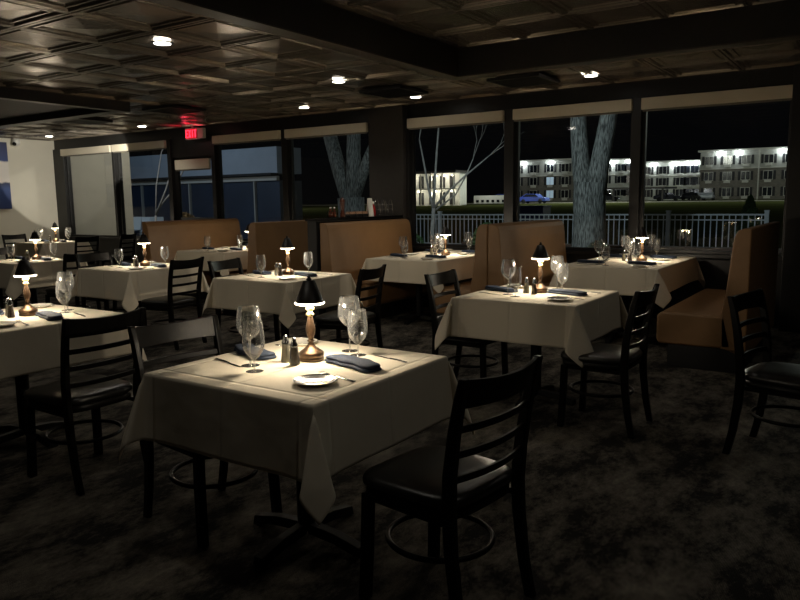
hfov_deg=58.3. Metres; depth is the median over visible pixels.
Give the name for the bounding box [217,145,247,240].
window
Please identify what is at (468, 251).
napkin
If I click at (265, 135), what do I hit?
roller shade
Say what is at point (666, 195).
parked car
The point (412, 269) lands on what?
tablecloth
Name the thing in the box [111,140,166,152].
roller shade
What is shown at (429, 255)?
napkin
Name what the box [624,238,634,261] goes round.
wine glass
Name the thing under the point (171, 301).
dining chair
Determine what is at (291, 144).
window
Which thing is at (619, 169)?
hotel building
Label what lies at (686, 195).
parked car
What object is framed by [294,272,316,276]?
napkin
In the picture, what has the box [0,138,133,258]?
wall
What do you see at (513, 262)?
bowl
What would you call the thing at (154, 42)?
recessed light
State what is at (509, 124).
trim
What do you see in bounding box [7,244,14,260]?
water goblet
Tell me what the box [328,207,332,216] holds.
bottle
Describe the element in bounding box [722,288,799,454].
dining chair
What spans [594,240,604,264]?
wine glass
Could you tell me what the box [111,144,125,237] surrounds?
trim
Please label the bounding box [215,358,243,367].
knife
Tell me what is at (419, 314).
dining table
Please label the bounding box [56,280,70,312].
water goblet
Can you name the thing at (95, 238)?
dining chair
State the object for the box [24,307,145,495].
dining chair
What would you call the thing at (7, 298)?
salt shaker
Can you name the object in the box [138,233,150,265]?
table lamp
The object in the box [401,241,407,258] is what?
water goblet
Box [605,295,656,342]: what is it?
dining table
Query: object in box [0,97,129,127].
trim
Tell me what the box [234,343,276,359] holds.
napkin
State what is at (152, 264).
napkin
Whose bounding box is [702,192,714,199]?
parked car
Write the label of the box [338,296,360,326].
bowl
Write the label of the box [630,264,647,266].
plate
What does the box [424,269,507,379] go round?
dining chair
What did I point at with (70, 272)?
bowl
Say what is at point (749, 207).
bush
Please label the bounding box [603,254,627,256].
napkin
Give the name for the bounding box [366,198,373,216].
menu card
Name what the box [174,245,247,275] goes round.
tablecloth
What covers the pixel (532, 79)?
ceiling vent
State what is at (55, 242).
water goblet
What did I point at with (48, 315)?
napkin
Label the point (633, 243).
water goblet
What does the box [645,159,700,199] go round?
hotel building
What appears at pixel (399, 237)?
bowl
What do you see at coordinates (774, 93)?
roller shade
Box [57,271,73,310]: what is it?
wine glass
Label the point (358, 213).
caddy
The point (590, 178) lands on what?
shade tree
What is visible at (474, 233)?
leafy shrub
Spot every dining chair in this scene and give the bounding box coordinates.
[0,247,30,308]
[1,234,26,258]
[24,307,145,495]
[45,251,100,309]
[74,235,98,264]
[74,251,137,312]
[102,233,135,265]
[127,314,281,548]
[141,256,206,349]
[207,257,279,347]
[314,264,386,347]
[359,355,542,599]
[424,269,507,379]
[557,283,659,438]
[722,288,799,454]
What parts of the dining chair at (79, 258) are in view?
leg, rail, leg, leg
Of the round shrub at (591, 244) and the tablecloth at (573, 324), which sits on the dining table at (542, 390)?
the tablecloth at (573, 324)
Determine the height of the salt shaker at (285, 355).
0.115 m
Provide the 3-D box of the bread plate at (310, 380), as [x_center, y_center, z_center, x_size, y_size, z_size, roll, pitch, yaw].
[-0.310,0.298,2.632,0.164,0.017,0.164,5,9,34]
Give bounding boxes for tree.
[155,149,183,220]
[323,134,368,216]
[419,127,503,242]
[570,114,616,247]
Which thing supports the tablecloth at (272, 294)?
on the dining table at (284, 330)
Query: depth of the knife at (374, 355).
2.99 m
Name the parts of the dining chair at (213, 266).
leg, rail, seat frame, leg, leg, leg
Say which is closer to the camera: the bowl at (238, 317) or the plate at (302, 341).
the bowl at (238, 317)
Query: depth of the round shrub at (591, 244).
11.40 m
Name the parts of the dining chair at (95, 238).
leg, rail, leg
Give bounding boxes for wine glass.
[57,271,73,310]
[236,305,260,366]
[338,295,360,352]
[399,236,406,257]
[430,235,437,252]
[501,259,515,294]
[550,255,563,288]
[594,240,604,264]
[620,236,629,249]
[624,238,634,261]
[647,234,655,254]
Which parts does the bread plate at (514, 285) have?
dish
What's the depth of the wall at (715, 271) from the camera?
9.06 m
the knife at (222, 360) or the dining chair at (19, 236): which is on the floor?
the dining chair at (19, 236)
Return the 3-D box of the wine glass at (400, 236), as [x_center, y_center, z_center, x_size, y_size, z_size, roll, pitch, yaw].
[0.036,-0.617,8.355,0.102,0.245,0.102,5,9,34]
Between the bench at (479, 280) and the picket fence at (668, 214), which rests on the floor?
the bench at (479, 280)
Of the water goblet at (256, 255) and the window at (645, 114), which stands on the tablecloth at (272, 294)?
the water goblet at (256, 255)
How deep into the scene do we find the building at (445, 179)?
102.67 m
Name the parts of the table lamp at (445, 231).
lamp shade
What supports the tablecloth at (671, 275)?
on the dining table at (613, 334)
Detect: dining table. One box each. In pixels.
[0,374,64,448]
[30,288,37,303]
[138,301,146,325]
[253,480,360,567]
[281,323,289,339]
[398,283,453,324]
[515,345,575,405]
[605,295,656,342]
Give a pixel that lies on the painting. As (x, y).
(5, 191)
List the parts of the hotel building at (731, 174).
pane, pane, pane, pane, pane, pane, pane, pane, pane, pane, pane, pane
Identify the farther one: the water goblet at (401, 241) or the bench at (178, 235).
the bench at (178, 235)
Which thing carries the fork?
on the tablecloth at (266, 421)
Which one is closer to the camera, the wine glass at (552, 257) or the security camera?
the wine glass at (552, 257)
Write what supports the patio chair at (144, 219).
on the terrace
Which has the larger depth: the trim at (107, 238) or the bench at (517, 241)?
the trim at (107, 238)
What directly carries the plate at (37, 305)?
on the tablecloth at (34, 347)
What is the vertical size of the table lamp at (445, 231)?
0.359 m
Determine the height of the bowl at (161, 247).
0.149 m
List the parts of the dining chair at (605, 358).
leg, leg, seat, seat frame, leg, rail, leg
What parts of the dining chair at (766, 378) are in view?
leg, rail, leg, seat, seat frame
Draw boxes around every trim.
[0,86,130,124]
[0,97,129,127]
[0,99,81,119]
[70,236,139,239]
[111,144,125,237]
[145,0,799,80]
[166,139,176,220]
[169,134,213,157]
[210,135,224,218]
[242,241,782,260]
[281,129,295,220]
[368,122,370,197]
[369,105,406,218]
[405,118,411,237]
[504,109,515,222]
[629,97,642,251]
[778,64,799,332]
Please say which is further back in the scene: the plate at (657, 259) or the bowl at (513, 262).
the plate at (657, 259)
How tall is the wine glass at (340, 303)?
0.245 m
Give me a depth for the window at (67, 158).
14.73 m
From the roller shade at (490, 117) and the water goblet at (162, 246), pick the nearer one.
the water goblet at (162, 246)
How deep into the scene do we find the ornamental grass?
15.49 m
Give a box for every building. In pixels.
[129,146,302,238]
[416,170,468,205]
[474,195,503,203]
[520,158,573,201]
[606,158,629,200]
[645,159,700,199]
[698,146,787,199]
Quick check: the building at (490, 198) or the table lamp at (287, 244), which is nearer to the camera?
the table lamp at (287, 244)
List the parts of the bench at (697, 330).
seat, backrest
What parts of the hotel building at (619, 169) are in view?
pane, pane, pane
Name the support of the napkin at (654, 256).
on the tablecloth at (671, 275)
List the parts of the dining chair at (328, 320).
leg, leg, seat, seat frame, leg, rail, leg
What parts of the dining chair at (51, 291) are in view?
leg, seat frame, seat, leg, leg, rail, leg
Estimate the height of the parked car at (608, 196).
1.380 m
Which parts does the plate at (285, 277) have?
dish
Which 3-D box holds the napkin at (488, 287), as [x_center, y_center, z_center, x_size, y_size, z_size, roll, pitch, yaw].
[0.729,-0.082,5.221,0.108,0.032,0.290,-6,9,-34]
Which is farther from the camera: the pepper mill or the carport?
the carport
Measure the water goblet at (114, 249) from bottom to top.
0.198 m
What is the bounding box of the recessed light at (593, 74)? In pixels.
[582,73,599,76]
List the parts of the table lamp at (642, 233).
lamp shade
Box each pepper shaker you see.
[7,299,14,317]
[135,256,138,266]
[278,263,282,275]
[289,337,299,365]
[531,278,536,294]
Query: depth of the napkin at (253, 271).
6.62 m
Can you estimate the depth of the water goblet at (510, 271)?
4.91 m
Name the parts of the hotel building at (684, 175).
pane, pane, pane, pane, pane, pane, pane, pane, pane, pane, pane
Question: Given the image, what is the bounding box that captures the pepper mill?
[340,197,344,217]
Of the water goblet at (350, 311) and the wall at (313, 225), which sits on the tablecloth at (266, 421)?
the water goblet at (350, 311)
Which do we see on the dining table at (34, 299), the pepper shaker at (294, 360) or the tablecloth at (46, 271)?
the tablecloth at (46, 271)
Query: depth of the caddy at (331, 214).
8.88 m
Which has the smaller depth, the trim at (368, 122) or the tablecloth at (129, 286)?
the tablecloth at (129, 286)
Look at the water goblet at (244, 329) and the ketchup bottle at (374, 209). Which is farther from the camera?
the ketchup bottle at (374, 209)
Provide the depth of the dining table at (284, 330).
6.55 m
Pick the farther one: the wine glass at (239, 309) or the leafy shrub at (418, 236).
the leafy shrub at (418, 236)
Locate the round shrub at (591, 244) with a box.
[587,240,610,247]
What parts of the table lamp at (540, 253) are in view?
stem, lamp shade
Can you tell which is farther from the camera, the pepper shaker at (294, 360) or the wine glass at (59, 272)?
the wine glass at (59, 272)
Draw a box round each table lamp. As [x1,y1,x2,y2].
[14,256,37,316]
[30,230,40,259]
[51,222,58,241]
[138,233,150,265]
[281,236,293,274]
[295,275,324,362]
[441,225,450,254]
[531,242,549,292]
[636,227,648,260]
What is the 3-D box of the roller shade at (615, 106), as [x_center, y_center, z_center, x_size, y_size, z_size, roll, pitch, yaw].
[2.051,-2.277,8.641,1.480,0.150,0.075,5,9,34]
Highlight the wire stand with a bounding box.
[375,199,385,215]
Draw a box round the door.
[174,156,213,219]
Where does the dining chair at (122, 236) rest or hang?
on the floor
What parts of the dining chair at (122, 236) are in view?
seat frame, leg, seat, rail, leg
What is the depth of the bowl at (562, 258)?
5.28 m
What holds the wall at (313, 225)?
on the floor
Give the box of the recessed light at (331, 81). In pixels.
[330,80,346,82]
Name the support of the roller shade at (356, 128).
attached to the window at (291, 144)
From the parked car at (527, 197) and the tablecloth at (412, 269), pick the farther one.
the parked car at (527, 197)
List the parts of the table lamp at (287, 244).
lamp shade, stem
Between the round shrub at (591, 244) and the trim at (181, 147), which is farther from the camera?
the trim at (181, 147)
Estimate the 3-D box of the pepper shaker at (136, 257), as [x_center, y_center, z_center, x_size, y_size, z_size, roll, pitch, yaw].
[-2.807,-0.413,7.643,0.041,0.115,0.041,2,8,17]
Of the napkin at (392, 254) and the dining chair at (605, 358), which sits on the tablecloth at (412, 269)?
the napkin at (392, 254)
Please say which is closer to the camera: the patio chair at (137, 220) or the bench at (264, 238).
the bench at (264, 238)
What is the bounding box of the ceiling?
[0,0,799,140]
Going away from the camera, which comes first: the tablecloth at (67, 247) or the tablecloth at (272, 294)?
the tablecloth at (272, 294)
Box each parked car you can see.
[520,194,549,202]
[606,194,619,201]
[653,193,680,200]
[681,192,700,200]
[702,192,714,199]
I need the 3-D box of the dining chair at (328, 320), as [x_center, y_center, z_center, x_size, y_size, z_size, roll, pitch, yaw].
[-0.415,0.153,6.052,0.531,0.885,0.455,3,9,24]
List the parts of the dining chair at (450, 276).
leg, rail, leg, seat, seat frame, leg, leg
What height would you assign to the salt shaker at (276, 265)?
0.115 m
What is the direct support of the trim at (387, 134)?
attached to the wall at (715, 271)
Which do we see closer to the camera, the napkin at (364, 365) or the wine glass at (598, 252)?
the napkin at (364, 365)
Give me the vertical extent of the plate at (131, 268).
0.017 m
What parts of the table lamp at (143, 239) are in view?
lamp shade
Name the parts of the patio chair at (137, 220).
backrest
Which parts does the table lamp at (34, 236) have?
lamp shade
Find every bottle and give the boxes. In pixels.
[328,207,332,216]
[372,201,375,215]
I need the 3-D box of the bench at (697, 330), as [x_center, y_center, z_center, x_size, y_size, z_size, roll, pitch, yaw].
[2.966,-0.111,6.607,0.700,1.165,1.810,5,9,34]
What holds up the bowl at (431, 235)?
on the wine glass at (431, 235)
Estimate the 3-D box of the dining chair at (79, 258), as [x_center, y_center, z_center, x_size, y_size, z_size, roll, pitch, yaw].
[-3.273,-0.084,8.036,0.531,0.885,0.455,4,9,32]
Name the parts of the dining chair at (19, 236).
leg, rail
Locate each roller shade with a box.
[60,145,110,156]
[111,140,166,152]
[175,158,210,170]
[212,130,280,144]
[284,122,367,139]
[407,110,503,129]
[513,99,632,121]
[641,85,792,111]
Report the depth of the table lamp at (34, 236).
8.83 m
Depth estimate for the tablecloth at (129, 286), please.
7.34 m
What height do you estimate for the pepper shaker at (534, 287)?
0.115 m
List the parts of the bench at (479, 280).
seat, backrest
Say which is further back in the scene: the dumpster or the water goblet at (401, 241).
the dumpster
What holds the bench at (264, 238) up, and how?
on the floor
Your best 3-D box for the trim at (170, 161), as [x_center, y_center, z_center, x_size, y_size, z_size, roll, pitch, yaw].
[-4.061,-1.601,12.985,0.100,2.550,0.170,5,9,34]
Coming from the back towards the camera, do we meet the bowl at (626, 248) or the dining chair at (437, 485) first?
the bowl at (626, 248)
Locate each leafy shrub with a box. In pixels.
[416,234,423,242]
[469,222,491,244]
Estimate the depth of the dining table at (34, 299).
8.84 m
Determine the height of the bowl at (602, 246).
0.149 m
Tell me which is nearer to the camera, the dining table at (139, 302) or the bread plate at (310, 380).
the bread plate at (310, 380)
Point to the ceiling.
(102, 49)
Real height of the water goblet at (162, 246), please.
0.198 m
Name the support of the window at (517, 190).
in the wall at (715, 271)
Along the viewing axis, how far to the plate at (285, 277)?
6.19 m
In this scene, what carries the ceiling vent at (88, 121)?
in the ceiling
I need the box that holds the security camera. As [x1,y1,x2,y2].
[12,138,19,145]
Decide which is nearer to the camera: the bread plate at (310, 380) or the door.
the bread plate at (310, 380)
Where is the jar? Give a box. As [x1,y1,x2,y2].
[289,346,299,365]
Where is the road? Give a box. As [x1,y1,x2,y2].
[302,200,783,205]
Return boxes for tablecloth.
[0,257,87,299]
[0,304,146,379]
[12,240,92,258]
[68,262,208,311]
[118,337,473,524]
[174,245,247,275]
[202,270,363,327]
[362,250,474,292]
[435,284,633,367]
[548,255,704,307]
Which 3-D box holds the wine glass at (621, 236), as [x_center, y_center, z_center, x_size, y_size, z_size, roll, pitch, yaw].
[2.469,-0.581,7.861,0.102,0.245,0.102,5,9,34]
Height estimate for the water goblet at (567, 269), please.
0.198 m
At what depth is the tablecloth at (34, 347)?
4.02 m
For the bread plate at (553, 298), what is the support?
on the tablecloth at (573, 324)
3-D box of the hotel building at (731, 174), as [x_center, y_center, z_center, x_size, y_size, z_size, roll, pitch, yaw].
[68.851,-23.299,135.378,22.900,10.450,6.140,5,9,34]
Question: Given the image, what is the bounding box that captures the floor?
[0,285,799,599]
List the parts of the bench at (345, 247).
backrest, seat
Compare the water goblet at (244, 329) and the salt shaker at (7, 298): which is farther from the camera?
the salt shaker at (7, 298)
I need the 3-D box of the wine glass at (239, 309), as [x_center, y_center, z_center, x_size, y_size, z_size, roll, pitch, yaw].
[-0.613,0.146,2.918,0.102,0.245,0.102,5,9,34]
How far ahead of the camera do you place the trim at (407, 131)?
10.06 m
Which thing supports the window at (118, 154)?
in the wall at (715, 271)
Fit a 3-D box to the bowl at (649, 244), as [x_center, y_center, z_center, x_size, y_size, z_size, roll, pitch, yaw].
[2.849,-0.673,8.114,0.102,0.136,0.102,5,9,34]
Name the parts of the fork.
handle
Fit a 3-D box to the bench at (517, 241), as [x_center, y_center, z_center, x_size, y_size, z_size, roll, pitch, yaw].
[1.708,-0.289,8.014,0.700,1.165,1.810,5,9,34]
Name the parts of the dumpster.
lid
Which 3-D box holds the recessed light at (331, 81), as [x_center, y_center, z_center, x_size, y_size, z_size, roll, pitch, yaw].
[-0.668,-2.383,7.821,0.184,0.011,0.184,5,9,34]
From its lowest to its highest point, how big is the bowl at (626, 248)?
0.136 m
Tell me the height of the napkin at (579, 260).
0.032 m
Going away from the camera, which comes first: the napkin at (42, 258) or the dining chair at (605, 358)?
the dining chair at (605, 358)
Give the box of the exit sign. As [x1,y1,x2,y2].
[185,127,205,139]
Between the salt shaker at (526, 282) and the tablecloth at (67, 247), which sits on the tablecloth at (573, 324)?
the salt shaker at (526, 282)
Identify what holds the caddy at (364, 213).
on the wall at (313, 225)
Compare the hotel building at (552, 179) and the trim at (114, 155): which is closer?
the trim at (114, 155)
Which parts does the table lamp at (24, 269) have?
lamp shade, stem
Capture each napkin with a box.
[35,311,63,320]
[40,257,51,260]
[118,262,130,265]
[150,263,166,266]
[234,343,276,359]
[252,270,271,274]
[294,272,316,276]
[324,354,381,372]
[390,253,406,256]
[425,254,445,257]
[461,250,474,252]
[485,285,517,291]
[547,289,587,295]
[577,259,604,263]
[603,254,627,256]
[627,261,656,264]
[650,255,676,258]
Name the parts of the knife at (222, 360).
handle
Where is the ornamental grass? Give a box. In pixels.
[182,212,193,216]
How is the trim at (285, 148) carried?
attached to the wall at (715, 271)
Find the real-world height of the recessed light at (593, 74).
0.011 m
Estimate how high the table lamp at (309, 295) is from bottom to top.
0.359 m
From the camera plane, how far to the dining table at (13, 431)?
4.33 m
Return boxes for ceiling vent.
[55,118,112,124]
[358,85,427,97]
[487,73,559,87]
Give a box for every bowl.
[57,271,73,292]
[161,247,168,259]
[236,306,260,339]
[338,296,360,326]
[399,237,406,247]
[430,235,437,245]
[501,259,515,278]
[550,256,563,273]
[594,240,604,253]
[601,246,609,259]
[624,238,634,250]
[647,234,655,246]
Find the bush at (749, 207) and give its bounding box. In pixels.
[730,194,760,245]
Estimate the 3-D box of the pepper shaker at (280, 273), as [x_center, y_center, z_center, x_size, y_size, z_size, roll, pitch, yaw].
[-1.083,-0.276,6.486,0.041,0.115,0.041,2,8,17]
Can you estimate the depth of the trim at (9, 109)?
9.47 m
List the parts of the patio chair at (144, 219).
backrest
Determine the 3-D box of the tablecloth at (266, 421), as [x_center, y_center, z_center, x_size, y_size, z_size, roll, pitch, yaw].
[-0.415,0.442,2.984,1.128,0.361,1.142,5,9,34]
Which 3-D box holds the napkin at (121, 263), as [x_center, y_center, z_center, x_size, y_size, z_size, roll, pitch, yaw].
[-3.028,-0.397,7.860,0.108,0.032,0.290,-6,10,-34]
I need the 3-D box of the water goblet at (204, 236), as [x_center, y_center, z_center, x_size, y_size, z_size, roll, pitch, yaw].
[-2.703,-0.792,10.058,0.088,0.198,0.088,5,9,34]
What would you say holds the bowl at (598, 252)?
on the wine glass at (598, 252)
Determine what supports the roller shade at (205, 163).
attached to the wall at (715, 271)
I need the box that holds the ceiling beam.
[184,0,799,75]
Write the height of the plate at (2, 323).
0.017 m
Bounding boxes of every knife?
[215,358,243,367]
[374,355,406,362]
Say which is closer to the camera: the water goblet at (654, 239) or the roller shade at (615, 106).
the water goblet at (654, 239)
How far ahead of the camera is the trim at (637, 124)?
8.31 m
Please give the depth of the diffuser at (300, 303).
2.94 m
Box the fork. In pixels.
[318,371,355,381]
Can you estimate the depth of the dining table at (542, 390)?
5.05 m
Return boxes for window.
[66,157,116,236]
[117,153,139,237]
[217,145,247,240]
[289,122,367,220]
[411,110,503,246]
[515,111,632,251]
[639,100,791,255]
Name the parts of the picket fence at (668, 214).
post, post, post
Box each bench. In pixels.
[142,218,246,298]
[229,220,308,274]
[320,219,445,317]
[433,219,551,326]
[488,219,566,286]
[656,222,779,373]
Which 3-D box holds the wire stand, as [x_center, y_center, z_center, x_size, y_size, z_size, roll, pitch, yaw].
[-0.274,-1.262,9.752,0.106,0.230,0.126,5,9,34]
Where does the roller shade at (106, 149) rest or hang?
attached to the wall at (715, 271)
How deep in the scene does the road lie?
99.03 m
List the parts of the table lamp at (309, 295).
lamp shade, stem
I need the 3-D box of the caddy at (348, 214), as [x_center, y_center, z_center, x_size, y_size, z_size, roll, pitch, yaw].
[-0.640,-1.100,9.220,0.090,0.070,0.120,5,9,34]
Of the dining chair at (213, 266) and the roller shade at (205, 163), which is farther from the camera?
the roller shade at (205, 163)
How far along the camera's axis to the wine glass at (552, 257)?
5.28 m
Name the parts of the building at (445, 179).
post, door, door, door, post, door, door, door, door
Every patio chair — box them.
[133,217,141,235]
[140,217,149,234]
[150,217,163,220]
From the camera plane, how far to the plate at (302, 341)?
3.40 m
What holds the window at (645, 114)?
in the wall at (715, 271)
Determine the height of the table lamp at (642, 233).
0.359 m
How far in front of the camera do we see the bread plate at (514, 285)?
5.44 m
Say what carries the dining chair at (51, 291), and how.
on the floor
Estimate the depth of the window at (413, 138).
10.09 m
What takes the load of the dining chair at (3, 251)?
on the floor
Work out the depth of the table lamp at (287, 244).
6.53 m
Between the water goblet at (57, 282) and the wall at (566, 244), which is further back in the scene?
the wall at (566, 244)
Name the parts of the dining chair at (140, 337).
leg, rail, seat frame, leg, leg, leg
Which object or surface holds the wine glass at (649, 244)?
on the tablecloth at (671, 275)
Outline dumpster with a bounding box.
[519,205,551,220]
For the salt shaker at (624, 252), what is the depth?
7.54 m
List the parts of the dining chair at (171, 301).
seat, seat frame, leg, rail, leg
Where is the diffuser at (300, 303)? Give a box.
[295,301,324,305]
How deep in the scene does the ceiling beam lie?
6.42 m
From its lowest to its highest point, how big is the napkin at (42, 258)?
0.032 m
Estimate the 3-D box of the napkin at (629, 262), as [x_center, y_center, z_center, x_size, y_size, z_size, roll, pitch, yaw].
[2.417,-0.372,7.152,0.108,0.032,0.290,-7,10,-40]
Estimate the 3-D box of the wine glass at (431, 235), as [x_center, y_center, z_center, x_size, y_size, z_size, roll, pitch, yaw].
[0.411,-0.658,8.614,0.102,0.245,0.102,5,9,34]
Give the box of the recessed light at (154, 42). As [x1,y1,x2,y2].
[150,40,173,45]
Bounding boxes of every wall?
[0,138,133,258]
[53,66,793,327]
[305,215,402,318]
[461,241,781,251]
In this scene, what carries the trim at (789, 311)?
attached to the wall at (715, 271)
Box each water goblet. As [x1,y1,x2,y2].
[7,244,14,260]
[50,242,57,258]
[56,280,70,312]
[114,249,122,267]
[161,246,168,264]
[204,236,210,250]
[242,320,264,372]
[256,255,265,277]
[304,252,312,267]
[347,309,367,356]
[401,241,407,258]
[432,239,438,254]
[509,267,521,296]
[556,263,568,284]
[601,245,609,265]
[632,243,640,259]
[653,239,660,251]
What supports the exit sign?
hanging from the ceiling
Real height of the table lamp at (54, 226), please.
0.359 m
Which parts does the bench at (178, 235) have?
backrest, seat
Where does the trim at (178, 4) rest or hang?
attached to the ceiling
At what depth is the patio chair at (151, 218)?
26.76 m
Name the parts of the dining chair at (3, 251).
leg, rail, leg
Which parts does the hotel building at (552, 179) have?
pane, pane, pane, pane, pane, pane, pane, pane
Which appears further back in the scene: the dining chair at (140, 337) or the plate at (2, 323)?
the plate at (2, 323)
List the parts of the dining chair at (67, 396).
leg, leg, seat, seat frame, leg, rail, leg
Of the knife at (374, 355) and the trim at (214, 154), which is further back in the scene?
the trim at (214, 154)
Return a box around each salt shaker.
[5,297,9,316]
[274,263,277,274]
[281,335,289,362]
[523,277,528,293]
[622,250,625,260]
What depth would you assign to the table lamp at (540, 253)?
5.04 m
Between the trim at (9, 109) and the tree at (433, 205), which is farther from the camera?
the tree at (433, 205)
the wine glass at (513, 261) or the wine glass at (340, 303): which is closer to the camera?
the wine glass at (340, 303)
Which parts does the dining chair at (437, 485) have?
leg, leg, seat, seat frame, leg, rail, leg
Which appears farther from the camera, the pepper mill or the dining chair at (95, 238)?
the dining chair at (95, 238)
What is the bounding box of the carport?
[607,186,676,201]
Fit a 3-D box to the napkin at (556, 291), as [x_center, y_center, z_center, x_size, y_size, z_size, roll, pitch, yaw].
[1.165,-0.054,4.981,0.108,0.032,0.290,-8,11,-42]
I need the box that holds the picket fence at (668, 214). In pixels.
[416,210,769,246]
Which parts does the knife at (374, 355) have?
handle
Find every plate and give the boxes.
[0,321,16,327]
[31,303,52,307]
[128,267,143,269]
[278,276,296,279]
[288,337,317,345]
[293,374,337,386]
[509,284,529,287]
[547,296,571,300]
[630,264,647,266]
[653,258,667,260]
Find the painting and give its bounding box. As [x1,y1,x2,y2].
[0,142,11,208]
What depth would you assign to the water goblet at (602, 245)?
7.07 m
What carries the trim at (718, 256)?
attached to the wall at (715, 271)
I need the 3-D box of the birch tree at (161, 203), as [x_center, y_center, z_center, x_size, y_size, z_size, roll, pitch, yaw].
[-5.588,-3.454,19.171,1.068,4.767,2.815,-8,11,-43]
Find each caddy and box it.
[327,207,337,217]
[345,212,355,216]
[355,211,361,216]
[361,211,368,216]

